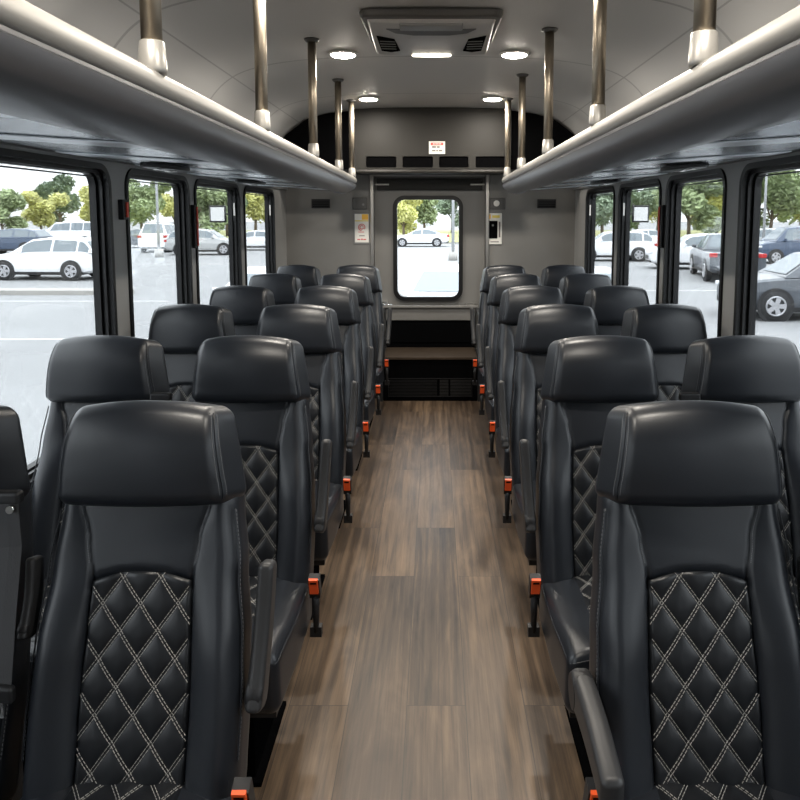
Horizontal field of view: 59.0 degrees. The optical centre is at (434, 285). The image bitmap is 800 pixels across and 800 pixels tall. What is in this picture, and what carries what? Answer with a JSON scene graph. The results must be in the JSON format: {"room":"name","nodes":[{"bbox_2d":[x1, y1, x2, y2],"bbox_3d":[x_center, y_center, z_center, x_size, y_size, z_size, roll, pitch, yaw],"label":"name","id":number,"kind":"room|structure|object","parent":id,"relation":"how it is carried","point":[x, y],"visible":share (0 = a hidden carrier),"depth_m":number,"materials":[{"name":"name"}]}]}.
{"room":"vehicle interior","nodes":[
{"label":"vehicle interior","id":0,"kind":"room"},
{"bbox_2d":[0,144,286,489],"bbox_3d":[-1.281,0.375,2.324,0.062,1.850,7.550,0,6,0],"label":"wall","id":1,"kind":"structure","parent":0,"point":[117,171],"depth_m":2.84,"materials":[{"name":"plastic"}]},
{"bbox_2d":[0,148,117,488],"bbox_3d":[-1.280,0.118,2.070,0.076,1.030,1.373,0,6,0],"label":"window","id":2,"kind":"structure","parent":1,"relation":"in","point":[97,175],"depth_m":2.69,"materials":[{"name":"black rubber"}]},
{"bbox_2d":[0,141,287,189],"bbox_3d":[-1.238,-0.440,2.197,0.024,0.031,7.420,0,6,0],"label":"trim","id":3,"kind":"structure","parent":1,"relation":"attached to","point":[4,143],"depth_m":2.57,"materials":[{"name":"grey"}]},
{"bbox_2d":[124,168,193,336],"bbox_3d":[-1.280,-0.001,3.251,0.076,1.030,0.738,0,6,0],"label":"window","id":4,"kind":"structure","parent":1,"relation":"in","point":[180,186],"depth_m":3.55,"materials":[{"name":"black rubber"}]},
{"bbox_2d":[0,0,356,193],"bbox_3d":[-0.862,-0.410,1.934,0.761,0.124,6.630,0,6,0],"label":"luggage rack","id":5,"kind":"object","parent":1,"relation":"attached to","point":[63,89],"visible":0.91,"depth_m":1.35,"materials":[{"name":"black plastic"}]},
{"bbox_2d":[140,162,189,172],"bbox_3d":[-0.988,-0.434,2.590,0.150,0.030,0.260,0,6,0],"label":"vent","id":6,"kind":"object","parent":5,"relation":"attached to","point":[166,167],"visible":1,"depth_m":2.50,"materials":[{"name":"black plastic"}]},
{"bbox_2d":[191,205,198,247],"bbox_3d":[-1.237,-0.305,3.637,0.027,0.220,0.040,0,6,0],"label":"handle","id":7,"kind":"object","parent":1,"relation":"attached to","point":[194,209],"visible":1,"depth_m":3.62,"materials":[{"name":"black plastic"}]},
{"bbox_2d":[194,178,242,303],"bbox_3d":[-1.280,-0.088,4.122,0.076,1.030,0.848,0,6,0],"label":"window","id":8,"kind":"structure","parent":1,"relation":"in","point":[233,193],"depth_m":4.48,"materials":[{"name":"black rubber"}]},
{"bbox_2d":[209,206,227,222],"bbox_3d":[-1.401,-0.465,4.585,0.129,0.110,0.018,0,6,0],"label":"sign","id":9,"kind":"object","parent":1,"relation":"attached to","point":[217,214],"visible":1,"depth_m":4.58,"materials":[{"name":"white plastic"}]},
{"bbox_2d":[243,186,275,285],"bbox_3d":[-1.280,-0.184,5.080,0.076,1.030,0.873,0,6,0],"label":"window","id":10,"kind":"structure","parent":1,"relation":"in","point":[269,200],"depth_m":5.45,"materials":[{"name":"black rubber"}]},
{"bbox_2d":[0,222,799,464],"bbox_3d":[0.000,-8.265,109.723,320.000,0.300,300.000,0,6,0],"label":"ground","id":11,"kind":"structure","parent":0,"point":[23,363],"depth_m":20.63,"materials":[{"name":"asphalt"}]},
{"bbox_2d":[0,228,52,252],"bbox_3d":[-28.027,-2.932,46.942,4.690,1.750,2.180,0,6,2],"label":"car","id":12,"kind":"object","parent":11,"relation":"on","point":[12,239],"visible":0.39,"depth_m":46.06,"materials":[{"name":"blue paint"}]},
{"bbox_2d":[0,237,92,280],"bbox_3d":[-15.513,-1.095,28.633,4.690,1.750,2.180,0,6,4],"label":"car","id":13,"kind":"object","parent":11,"relation":"on","point":[70,258],"visible":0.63,"depth_m":27.74,"materials":[{"name":"white paint"}]},
{"bbox_2d":[0,288,134,294],"bbox_3d":[-15.200,0.196,23.135,10.600,0.150,0.800,0,6,0],"label":"kerb","id":14,"kind":"object","parent":11,"relation":"on","point":[3,291],"visible":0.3,"depth_m":22.74,"materials":[{"name":"grey concrete"}]},
{"bbox_2d":[46,221,90,237],"bbox_3d":[-30.849,-4.399,59.860,5.350,2.090,2.250,0,6,-2],"label":"van","id":15,"kind":"object","parent":11,"relation":"on","point":[72,228],"visible":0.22,"depth_m":58.99,"materials":[{"name":"white paint"}]},
{"bbox_2d":[137,223,174,251],"bbox_3d":[-19.457,-3.450,50.402,2.250,2.090,5.350,-1,6,-7],"label":"van","id":16,"kind":"object","parent":11,"relation":"on","point":[147,238],"visible":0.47,"depth_m":47.90,"materials":[{"name":"white paint"}]},
{"bbox_2d":[164,228,228,254],"bbox_3d":[-14.991,-2.832,45.947,4.690,1.750,2.180,0,6,-3],"label":"car","id":17,"kind":"object","parent":11,"relation":"on","point":[210,240],"visible":0.6,"depth_m":45.09,"materials":[{"name":"silver metal"}]},
{"bbox_2d":[246,230,264,247],"bbox_3d":[-13.251,-3.322,51.928,4.750,1.530,2.120,0,6,0],"label":"car","id":18,"kind":"object","parent":11,"relation":"on","point":[256,238],"visible":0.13,"depth_m":51.08,"materials":[{"name":"white paint"}]},
{"bbox_2d":[397,228,448,246],"bbox_3d":[-1.220,-3.921,57.898,4.750,1.530,2.120,0,6,0],"label":"car","id":19,"kind":"object","parent":11,"relation":"on","point":[418,236],"visible":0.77,"depth_m":57.03,"materials":[{"name":"white paint"}]},
{"bbox_2d":[398,264,458,295],"bbox_3d":[0.376,0.322,15.615,2.120,1.530,4.750,1,6,8],"label":"car","id":20,"kind":"object","parent":11,"relation":"on","point":[431,280],"visible":0.23,"depth_m":14.89,"materials":[{"name":"white paint"}]},
{"bbox_2d":[595,231,656,261],"bbox_3d":[10.043,-2.233,39.976,4.690,1.750,2.180,1,6,5],"label":"car","id":21,"kind":"object","parent":11,"relation":"on","point":[640,242],"visible":0.62,"depth_m":39.07,"materials":[{"name":"white paint"}]},
{"bbox_2d":[645,233,707,265],"bbox_3d":[12.633,-1.634,34.006,4.690,1.750,2.180,1,6,8],"label":"car","id":22,"kind":"object","parent":11,"relation":"on","point":[686,242],"visible":0.34,"depth_m":33.28,"materials":[{"name":"white paint"}]},
{"bbox_2d":[690,233,766,280],"bbox_3d":[11.879,-1.204,29.020,2.280,1.890,5.550,1,6,12],"label":"car","id":23,"kind":"object","parent":11,"relation":"on","point":[705,257],"visible":0.59,"depth_m":28.30,"materials":[{"name":"grey paint"}]},
{"bbox_2d":[715,252,799,321],"bbox_3d":[9.744,-0.017,17.887,4.690,1.750,2.180,0,6,4],"label":"car","id":24,"kind":"object","parent":11,"relation":"on","point":[778,283],"visible":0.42,"depth_m":17.10,"materials":[{"name":"grey paint"}]},
{"bbox_2d":[759,225,799,263],"bbox_3d":[19.665,-2.203,37.970,5.350,2.090,2.250,0,6,0],"label":"car","id":25,"kind":"object","parent":11,"relation":"on","point":[781,242],"visible":0.62,"depth_m":37.07,"materials":[{"name":"blue paint"}]},
{"bbox_3d":[0.000,-6.098,85.820,320.000,0.160,48.000,0,6,0],"label":"kerb","id":26,"kind":"object","parent":11,"relation":"on","visible":0},
{"bbox_2d":[45,230,720,241],"bbox_3d":[0.000,-6.213,85.959,320.000,0.040,47.700,0,6,0],"label":"grass","id":27,"kind":"structure","parent":26,"relation":"on","point":[222,232],"depth_m":95.33,"materials":[{"name":"plant"}]},
{"bbox_2d":[0,188,28,229],"bbox_3d":[-40.338,-6.665,65.875,4.278,4.849,3.775,-2,6,-21],"label":"tree","id":28,"kind":"object","parent":27,"relation":"on","point":[10,201],"visible":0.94,"depth_m":65.52,"materials":[{"name":"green plant"}]},
{"bbox_2d":[20,190,70,229],"bbox_3d":[-43.786,-8.045,78.600,5.232,5.055,5.254,4,7,38],"label":"tree","id":29,"kind":"object","parent":27,"relation":"on","point":[39,211],"visible":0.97,"depth_m":77.63,"materials":[{"name":"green plant"}]},
{"bbox_2d":[33,174,81,225],"bbox_3d":[-49.964,-10.917,93.188,6.119,7.862,6.935,-5,8,-44],"label":"tree","id":30,"kind":"object","parent":27,"relation":"on","point":[61,183],"visible":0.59,"depth_m":92.51,"materials":[{"name":"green plant"}]},
{"bbox_2d":[77,185,89,220],"bbox_3d":[-31.324,-6.779,65.733,3.612,5.105,4.023,-3,6,-25],"label":"tree","id":31,"kind":"object","parent":27,"relation":"on","point":[84,213],"visible":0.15,"depth_m":64.43,"materials":[{"name":"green plant"}]},
{"bbox_2d":[129,179,171,228],"bbox_3d":[-32.851,-8.940,78.673,6.525,6.824,6.498,0,6,-4],"label":"tree","id":32,"kind":"object","parent":27,"relation":"on","point":[142,199],"visible":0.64,"depth_m":78.07,"materials":[{"name":"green plant"}]},
{"bbox_2d":[197,187,227,231],"bbox_3d":[-21.208,-7.292,65.646,5.217,6.144,5.912,-2,6,-20],"label":"tree","id":33,"kind":"object","parent":27,"relation":"on","point":[205,198],"visible":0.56,"depth_m":64.19,"materials":[{"name":"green plant"}]},
{"bbox_2d":[245,193,264,229],"bbox_3d":[-23.624,-10.691,93.249,6.769,7.400,6.740,-1,6,-13],"label":"tree","id":34,"kind":"object","parent":27,"relation":"on","point":[255,209],"visible":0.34,"depth_m":91.79,"materials":[{"name":"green plant"}]},
{"bbox_2d":[397,200,422,234],"bbox_3d":[-3.056,-6.710,65.763,3.510,4.960,3.909,3,7,31],"label":"tree","id":35,"kind":"object","parent":27,"relation":"on","point":[407,214],"visible":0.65,"depth_m":65.28,"materials":[{"name":"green plant"}]},
{"bbox_2d":[415,200,438,227],"bbox_3d":[-1.040,-8.685,78.441,5.290,6.363,5.268,-3,6,-24],"label":"tree","id":36,"kind":"object","parent":27,"relation":"on","point":[427,213],"visible":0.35,"depth_m":77.46,"materials":[{"name":"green plant"}]},
{"bbox_2d":[435,200,458,232],"bbox_3d":[2.561,-10.583,93.514,5.297,7.130,6.004,-3,7,-31],"label":"tree","id":37,"kind":"object","parent":27,"relation":"on","point":[444,207],"visible":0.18,"depth_m":92.64,"materials":[{"name":"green plant"}]},
{"bbox_2d":[595,193,632,232],"bbox_3d":[15.718,-7.457,65.689,6.404,6.465,6.411,3,7,29],"label":"tree","id":38,"kind":"object","parent":27,"relation":"on","point":[604,203],"visible":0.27,"depth_m":63.69,"materials":[{"name":"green plant"}]},
{"bbox_2d":[630,187,658,230],"bbox_3d":[22.528,-8.682,78.241,5.642,6.396,4.979,-1,6,-14],"label":"tree","id":39,"kind":"object","parent":27,"relation":"on","point":[642,198],"visible":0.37,"depth_m":76.79,"materials":[{"name":"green plant"}]},
{"bbox_2d":[651,179,722,234],"bbox_3d":[23.818,-7.797,65.876,7.121,7.104,6.284,1,6,13],"label":"tree","id":40,"kind":"object","parent":27,"relation":"on","point":[707,217],"visible":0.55,"depth_m":64.79,"materials":[{"name":"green plant"}]},
{"bbox_2d":[760,171,799,227],"bbox_3d":[31.016,-7.733,65.514,5.737,7.050,6.502,-2,6,-18],"label":"tree","id":41,"kind":"object","parent":27,"relation":"on","point":[781,194],"visible":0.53,"depth_m":63.72,"materials":[{"name":"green plant"}]},
{"bbox_2d":[773,170,799,224],"bbox_3d":[40.886,-9.504,78.766,8.571,7.929,8.535,5,8,43],"label":"tree","id":42,"kind":"object","parent":27,"relation":"on","point":[796,215],"visible":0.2,"depth_m":78.19,"materials":[{"name":"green plant"}]},
{"bbox_2d":[25,0,799,137],"bbox_3d":[-0.037,-0.814,2.205,2.547,0.560,7.550,0,6,0],"label":"ceiling","id":43,"kind":"structure","parent":0,"point":[209,44],"depth_m":3.25,"materials":[{"name":"grey plastic"}]},
{"bbox_2d":[138,0,167,75],"bbox_3d":[-0.544,-0.676,1.335,0.072,0.538,0.072,0,6,0],"label":"pole","id":44,"kind":"object","parent":43,"relation":"attached to","point":[151,51],"visible":0.77,"depth_m":1.34,"materials":[{"name":"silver metal"}]},
{"bbox_2d":[253,0,270,130],"bbox_3d":[-0.556,-0.767,2.247,0.072,0.538,0.072,0,6,0],"label":"pole","id":45,"kind":"object","parent":43,"relation":"attached to","point":[261,115],"visible":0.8,"depth_m":2.24,"materials":[{"name":"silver metal"}]},
{"bbox_2d":[304,37,318,156],"bbox_3d":[-0.570,-0.872,3.288,0.072,0.538,0.072,0,6,0],"label":"pole","id":46,"kind":"object","parent":43,"relation":"attached to","point":[313,147],"visible":0.85,"depth_m":3.27,"materials":[{"name":"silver metal"}]},
{"bbox_2d":[332,78,343,169],"bbox_3d":[-0.582,-0.970,4.263,0.072,0.538,0.072,0,6,0],"label":"pole","id":47,"kind":"object","parent":43,"relation":"attached to","point":[338,105],"visible":0.87,"depth_m":4.25,"materials":[{"name":"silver metal"}]},
{"bbox_2d":[346,99,355,176],"bbox_3d":[-0.592,-1.046,5.020,0.072,0.538,0.072,0,6,0],"label":"pole","id":48,"kind":"object","parent":43,"relation":"attached to","point":[352,172],"visible":0.84,"depth_m":5.00,"materials":[{"name":"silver metal"}]},
{"bbox_2d":[359,8,502,56],"bbox_3d":[-0.015,-1.075,3.033,0.580,0.103,0.476,0,6,0],"label":"ceiling air conditioner","id":49,"kind":"object","parent":43,"relation":"attached to","point":[415,32],"visible":1,"depth_m":2.91,"materials":[{"name":"grey plastic"}]},
{"bbox_2d":[377,36,399,51],"bbox_3d":[-0.201,-1.053,3.072,0.082,0.033,0.181,0,6,3],"label":"vent","id":50,"kind":"object","parent":49,"relation":"attached to","point":[384,43],"depth_m":3.06,"materials":[{"name":"grey plastic"}]},
{"bbox_2d":[463,36,485,51],"bbox_3d":[0.171,-1.053,3.072,0.082,0.033,0.181,0,6,-3],"label":"vent","id":51,"kind":"object","parent":49,"relation":"attached to","point":[470,43],"depth_m":3.06,"materials":[{"name":"grey plastic"}]},
{"bbox_2d":[503,98,512,175],"bbox_3d":[0.512,-1.039,4.957,0.072,0.538,0.072,0,6,0],"label":"pole","id":52,"kind":"object","parent":43,"relation":"attached to","point":[507,170],"visible":0.86,"depth_m":4.94,"materials":[{"name":"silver metal"}]},
{"bbox_2d":[516,73,528,168],"bbox_3d":[0.508,-0.955,4.114,0.072,0.538,0.072,0,6,0],"label":"pole","id":53,"kind":"object","parent":43,"relation":"attached to","point":[521,160],"visible":0.87,"depth_m":4.10,"materials":[{"name":"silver metal"}]},
{"bbox_2d":[542,27,557,153],"bbox_3d":[0.502,-0.854,3.111,0.072,0.538,0.072,0,6,0],"label":"pole","id":54,"kind":"object","parent":43,"relation":"attached to","point":[547,144],"visible":0.88,"depth_m":3.10,"materials":[{"name":"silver metal"}]},
{"bbox_2d":[589,0,606,125],"bbox_3d":[0.497,-0.755,2.127,0.072,0.538,0.072,0,6,0],"label":"pole","id":55,"kind":"object","parent":43,"relation":"attached to","point":[598,107],"visible":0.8,"depth_m":2.12,"materials":[{"name":"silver metal"}]},
{"bbox_2d":[688,0,718,68],"bbox_3d":[0.492,-0.669,1.268,0.072,0.538,0.072,0,6,0],"label":"pole","id":56,"kind":"object","parent":43,"relation":"attached to","point":[703,45],"visible":0.79,"depth_m":1.27,"materials":[{"name":"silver metal"}]},
{"bbox_2d":[254,398,584,799],"bbox_3d":[-0.037,1.245,2.663,2.550,0.050,8.050,0,6,0],"label":"floor","id":57,"kind":"structure","parent":0,"point":[425,678],"depth_m":2.39,"materials":[{"name":"brown wood"}]},
{"bbox_2d":[0,405,32,799],"bbox_3d":[-1.000,0.804,1.224,0.449,1.115,0.630,0,6,0],"label":"seat","id":58,"kind":"object","parent":57,"relation":"on","point":[16,526],"visible":0.94,"depth_m":1.36,"materials":[{"name":"black leather"}]},
{"bbox_2d":[22,335,171,775],"bbox_3d":[-0.992,0.728,1.980,0.449,1.115,0.630,0,6,0],"label":"seat","id":59,"kind":"object","parent":57,"relation":"on","point":[82,371],"visible":0.22,"depth_m":2.10,"materials":[{"name":"black leather"}]},
{"bbox_2d":[27,578,50,712],"bbox_3d":[-1.011,0.936,1.890,0.410,0.168,0.410,0,6,0],"label":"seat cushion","id":60,"kind":"object","parent":59,"relation":"on","point":[49,581],"depth_m":1.73,"materials":[{"name":"black leather"}]},
{"bbox_2d":[16,400,276,799],"bbox_3d":[-0.558,0.804,1.224,0.485,1.115,0.630,0,6,0],"label":"seat","id":61,"kind":"object","parent":57,"relation":"on","point":[148,679],"visible":1,"depth_m":1.35,"materials":[{"name":"black leather"}]},
{"bbox_2d":[20,785,231,799],"bbox_3d":[-0.571,1.012,1.134,0.410,0.168,0.410,0,6,0],"label":"seat cushion","id":62,"kind":"object","parent":61,"relation":"on","point":[30,792],"depth_m":1.29,"materials":[{"name":"black leather"}]},
{"bbox_2d":[148,304,235,401],"bbox_3d":[-0.992,0.652,2.736,0.449,1.115,0.630,0,6,0],"label":"seat","id":63,"kind":"object","parent":57,"relation":"on","point":[180,329],"visible":0.11,"depth_m":2.87,"materials":[{"name":"black leather"}]},
{"bbox_2d":[209,285,274,334],"bbox_3d":[-0.992,0.577,3.492,0.449,1.115,0.630,0,6,0],"label":"seat","id":64,"kind":"object","parent":57,"relation":"on","point":[246,304],"visible":0.07,"depth_m":3.62,"materials":[{"name":"black leather"}]},
{"bbox_2d":[192,335,331,786],"bbox_3d":[-0.558,0.728,1.980,0.485,1.115,0.630,0,6,0],"label":"seat","id":65,"kind":"object","parent":57,"relation":"on","point":[263,381],"visible":0.52,"depth_m":2.10,"materials":[{"name":"black leather"}]},
{"bbox_2d":[251,577,310,712],"bbox_3d":[-0.571,0.936,1.890,0.410,0.168,0.410,0,6,0],"label":"seat cushion","id":66,"kind":"object","parent":65,"relation":"on","point":[292,616],"depth_m":1.86,"materials":[{"name":"black leather"}]},
{"bbox_2d":[248,273,301,304],"bbox_3d":[-0.992,0.501,4.248,0.449,1.115,0.630,0,6,0],"label":"seat","id":67,"kind":"object","parent":57,"relation":"on","point":[284,287],"visible":0.04,"depth_m":4.37,"materials":[{"name":"black leather"}]},
{"bbox_2d":[276,265,320,286],"bbox_3d":[-0.992,0.425,5.005,0.449,1.115,0.630,0,6,0],"label":"seat","id":68,"kind":"object","parent":57,"relation":"on","point":[308,276],"visible":0.06,"depth_m":5.13,"materials":[{"name":"black leather"}]},
{"bbox_2d":[256,304,358,619],"bbox_3d":[-0.558,0.652,2.736,0.485,1.115,0.630,0,6,0],"label":"seat","id":69,"kind":"object","parent":57,"relation":"on","point":[315,327],"visible":0.33,"depth_m":2.86,"materials":[{"name":"black leather"}]},
{"bbox_2d":[314,480,343,559],"bbox_3d":[-0.571,0.860,2.646,0.410,0.168,0.410,0,6,0],"label":"seat cushion","id":70,"kind":"object","parent":69,"relation":"on","point":[324,541],"depth_m":2.58,"materials":[{"name":"black leather"}]},
{"bbox_2d":[294,285,373,527],"bbox_3d":[-0.558,0.577,3.492,0.485,1.115,0.630,0,6,0],"label":"seat","id":71,"kind":"object","parent":57,"relation":"on","point":[343,300],"visible":0.23,"depth_m":3.61,"materials":[{"name":"black leather"}]},
{"bbox_2d":[345,425,362,477],"bbox_3d":[-0.571,0.784,3.402,0.410,0.168,0.410,0,6,0],"label":"seat cushion","id":72,"kind":"object","parent":71,"relation":"on","point":[353,455],"depth_m":3.29,"materials":[{"name":"black leather"}]},
{"bbox_2d":[319,273,384,470],"bbox_3d":[-0.558,0.501,4.248,0.485,1.115,0.630,0,6,0],"label":"seat","id":73,"kind":"object","parent":57,"relation":"on","point":[360,284],"visible":0.19,"depth_m":4.37,"materials":[{"name":"black leather"}]},
{"bbox_2d":[364,390,374,423],"bbox_3d":[-0.571,0.709,4.159,0.410,0.168,0.410,0,6,0],"label":"seat cushion","id":74,"kind":"object","parent":73,"relation":"on","point":[369,405],"depth_m":4.05,"materials":[{"name":"black leather"}]},
{"bbox_2d":[336,265,391,426],"bbox_3d":[-0.558,0.425,5.005,0.485,1.115,0.630,0,6,0],"label":"seat","id":75,"kind":"object","parent":57,"relation":"on","point":[371,272],"visible":0.16,"depth_m":5.13,"materials":[{"name":"black leather"}]},
{"bbox_2d":[380,305,479,401],"bbox_3d":[-0.037,0.544,5.806,0.822,0.718,0.445,0,6,0],"label":"step","id":76,"kind":"structure","parent":57,"relation":"on","point":[430,353],"depth_m":5.66,"materials":[{"name":"black"}]},
{"bbox_2d":[388,378,471,396],"bbox_3d":[-0.037,0.813,5.623,0.670,0.150,0.010,0,6,0],"label":"vent grille","id":77,"kind":"object","parent":76,"relation":"attached to","point":[397,387],"depth_m":5.62,"materials":[{"name":"black plastic"}]},
{"bbox_2d":[470,265,525,397],"bbox_3d":[0.500,0.425,5.005,0.485,1.115,0.630,0,6,0],"label":"seat","id":78,"kind":"object","parent":57,"relation":"on","point":[489,272],"visible":0.18,"depth_m":5.13,"materials":[{"name":"black leather"}]},
{"bbox_2d":[476,273,541,432],"bbox_3d":[0.500,0.501,4.248,0.485,1.115,0.630,0,6,0],"label":"seat","id":79,"kind":"object","parent":57,"relation":"on","point":[499,284],"visible":0.16,"depth_m":4.37,"materials":[{"name":"black leather"}]},
{"bbox_2d":[485,388,494,419],"bbox_3d":[0.513,0.709,4.159,0.410,0.168,0.410,0,6,0],"label":"armrest","id":80,"kind":"object","parent":79,"relation":"on","point":[489,404],"depth_m":4.05,"materials":[{"name":"black leather"}]},
{"bbox_2d":[484,285,563,504],"bbox_3d":[0.500,0.577,3.492,0.485,1.115,0.630,0,6,0],"label":"seat","id":81,"kind":"object","parent":57,"relation":"on","point":[514,300],"visible":0.2,"depth_m":3.62,"materials":[{"name":"black leather"}]},
{"bbox_2d":[495,425,509,475],"bbox_3d":[0.513,0.784,3.402,0.410,0.168,0.410,0,6,0],"label":"seat cushion","id":82,"kind":"object","parent":81,"relation":"on","point":[503,455],"depth_m":3.27,"materials":[{"name":"black leather"}]},
{"bbox_2d":[497,304,598,606],"bbox_3d":[0.500,0.652,2.736,0.485,1.115,0.630,0,6,0],"label":"seat","id":83,"kind":"object","parent":57,"relation":"on","point":[538,326],"visible":0.27,"depth_m":2.86,"materials":[{"name":"black leather"}]},
{"bbox_2d":[512,481,536,559],"bbox_3d":[0.513,0.860,2.646,0.410,0.168,0.410,0,6,0],"label":"seat cushion","id":84,"kind":"object","parent":83,"relation":"on","point":[528,540],"depth_m":2.58,"materials":[{"name":"black leather"}]},
{"bbox_2d":[541,265,584,287],"bbox_3d":[0.934,0.425,5.005,0.449,1.115,0.630,0,6,0],"label":"seat","id":85,"kind":"object","parent":57,"relation":"on","point":[551,276],"visible":0.07,"depth_m":5.13,"materials":[{"name":"black leather"}]},
{"bbox_2d":[559,273,611,305],"bbox_3d":[0.934,0.501,4.248,0.449,1.115,0.630,0,6,0],"label":"seat","id":86,"kind":"object","parent":57,"relation":"on","point":[574,287],"visible":0.06,"depth_m":4.37,"materials":[{"name":"black leather"}]},
{"bbox_2d":[519,335,658,780],"bbox_3d":[0.500,0.728,1.980,0.485,1.115,0.630,0,6,0],"label":"seat","id":87,"kind":"object","parent":57,"relation":"on","point":[585,378],"visible":0.38,"depth_m":2.10,"materials":[{"name":"black leather"}]},
{"bbox_2d":[540,577,589,712],"bbox_3d":[0.513,0.936,1.890,0.410,0.168,0.410,0,6,0],"label":"seat cushion","id":88,"kind":"object","parent":87,"relation":"on","point":[564,601],"depth_m":1.86,"materials":[{"name":"black leather"}]},
{"bbox_2d":[583,285,649,335],"bbox_3d":[0.934,0.577,3.492,0.449,1.115,0.630,0,6,0],"label":"seat","id":89,"kind":"object","parent":57,"relation":"on","point":[609,304],"visible":0.07,"depth_m":3.62,"materials":[{"name":"black leather"}]},
{"bbox_2d":[620,304,706,400],"bbox_3d":[0.934,0.652,2.736,0.449,1.115,0.630,0,6,0],"label":"seat","id":90,"kind":"object","parent":57,"relation":"on","point":[669,329],"visible":0.12,"depth_m":2.87,"materials":[{"name":"black leather"}]},
{"bbox_2d":[568,400,799,799],"bbox_3d":[0.502,0.804,1.224,0.480,1.115,0.630,0,6,0],"label":"seat","id":91,"kind":"object","parent":57,"relation":"on","point":[690,688],"visible":1,"depth_m":1.34,"materials":[{"name":"black leather"}]},
{"bbox_2d":[629,785,799,799],"bbox_3d":[0.513,1.012,1.134,0.410,0.168,0.410,0,6,0],"label":"seat cushion","id":92,"kind":"object","parent":91,"relation":"on","point":[636,792],"depth_m":1.29,"materials":[{"name":"black leather"}]},
{"bbox_2d":[679,335,799,625],"bbox_3d":[0.934,0.728,1.980,0.449,1.115,0.630,0,6,0],"label":"seat","id":93,"kind":"object","parent":57,"relation":"on","point":[763,372],"visible":0.28,"depth_m":2.10,"materials":[{"name":"black leather"}]},
{"bbox_2d":[283,107,574,168],"bbox_3d":[-0.037,-1.134,5.449,2.380,0.464,0.070,0,6,0],"label":"wall","id":94,"kind":"structure","parent":0,"point":[384,138],"depth_m":5.42,"materials":[{"name":"black"}]},
{"bbox_2d":[355,169,503,174],"bbox_3d":[-0.025,-0.905,5.653,1.220,0.032,0.467,0,6,0],"label":"trim","id":95,"kind":"structure","parent":94,"relation":"attached to","point":[358,171],"depth_m":5.43,"materials":[{"name":"metal"}]},
{"bbox_2d":[285,169,575,279],"bbox_3d":[-0.037,-0.274,5.983,2.550,2.410,0.060,0,6,0],"label":"wall","id":96,"kind":"structure","parent":0,"point":[534,239],"depth_m":5.93,"materials":[{"name":"plastic"}]},
{"bbox_2d":[354,213,369,243],"bbox_3d":[-0.614,-0.480,5.925,0.136,0.262,0.015,0,6,0],"label":"notice sign","id":97,"kind":"object","parent":96,"relation":"attached to","point":[361,220],"visible":1,"depth_m":5.92,"materials":[{"name":"grey"}]},
{"bbox_2d":[370,175,374,266],"bbox_3d":[-0.525,-0.038,5.961,0.036,1.805,0.030,0,6,0],"label":"trim","id":98,"kind":"structure","parent":96,"relation":"attached to","point":[372,221],"depth_m":5.90,"materials":[{"name":"silver metal"}]},
{"bbox_2d":[374,176,484,347],"bbox_3d":[-0.043,-0.168,5.970,0.943,1.498,0.110,0,6,0],"label":"door","id":99,"kind":"structure","parent":96,"relation":"in","point":[468,192],"depth_m":5.95,"materials":[{"name":"grey metal"}]},
{"bbox_2d":[485,175,489,267],"bbox_3d":[0.438,-0.038,5.961,0.036,1.805,0.030,0,6,0],"label":"trim","id":100,"kind":"structure","parent":96,"relation":"attached to","point":[487,177],"depth_m":5.89,"materials":[{"name":"silver metal"}]},
{"bbox_2d":[489,213,501,243],"bbox_3d":[0.497,-0.476,5.920,0.132,0.262,0.024,0,6,0],"label":"intercom","id":101,"kind":"object","parent":96,"relation":"attached to","point":[495,219],"visible":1,"depth_m":5.91,"materials":[{"name":"white plastic"}]},
{"bbox_2d":[574,152,799,336],"bbox_3d":[1.207,0.375,2.324,0.062,1.850,7.550,0,6,0],"label":"wall","id":102,"kind":"structure","parent":0,"point":[733,171],"depth_m":2.85,"materials":[{"name":"plastic"}]},
{"bbox_2d":[584,186,614,285],"bbox_3d":[1.206,-0.184,5.080,0.076,1.030,0.873,0,6,0],"label":"window","id":103,"kind":"structure","parent":102,"relation":"in","point":[590,206],"depth_m":5.46,"materials":[{"name":"black rubber"}]},
{"bbox_2d":[616,178,661,303],"bbox_3d":[1.206,-0.088,4.122,0.076,1.030,0.848,0,6,0],"label":"window","id":104,"kind":"structure","parent":102,"relation":"in","point":[625,190],"depth_m":4.48,"materials":[{"name":"black rubber"}]},
{"bbox_2d":[630,206,648,222],"bbox_3d":[1.327,-0.465,4.585,0.129,0.110,0.018,0,6,0],"label":"sign","id":105,"kind":"object","parent":102,"relation":"attached to","point":[640,214],"visible":0.99,"depth_m":4.58,"materials":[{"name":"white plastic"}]},
{"bbox_2d":[502,5,799,193],"bbox_3d":[0.809,-0.410,1.934,0.717,0.124,6.630,0,6,0],"label":"luggage rack","id":106,"kind":"object","parent":102,"relation":"attached to","point":[742,101],"visible":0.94,"depth_m":1.47,"materials":[{"name":"black"}]},
{"bbox_2d":[660,162,708,172],"bbox_3d":[0.914,-0.434,2.590,0.150,0.030,0.260,0,6,0],"label":"vent","id":107,"kind":"object","parent":106,"relation":"attached to","point":[682,167],"visible":1,"depth_m":2.50,"materials":[{"name":"black plastic"}]},
{"bbox_2d":[657,205,664,247],"bbox_3d":[1.163,-0.303,3.622,0.027,0.220,0.040,0,6,0],"label":"handle","id":108,"kind":"object","parent":102,"relation":"attached to","point":[661,209],"visible":1,"depth_m":3.61,"materials":[{"name":"black plastic"}]},
{"bbox_2d":[662,168,726,336],"bbox_3d":[1.206,-0.001,3.251,0.076,1.030,0.738,0,6,0],"label":"window","id":109,"kind":"structure","parent":102,"relation":"in","point":[673,194],"depth_m":3.55,"materials":[{"name":"black rubber"}]},
{"bbox_2d":[733,155,799,335],"bbox_3d":[1.206,0.118,2.070,0.076,1.030,1.373,0,6,0],"label":"window","id":110,"kind":"structure","parent":102,"relation":"in","point":[753,174],"depth_m":2.70,"materials":[{"name":"black rubber"}]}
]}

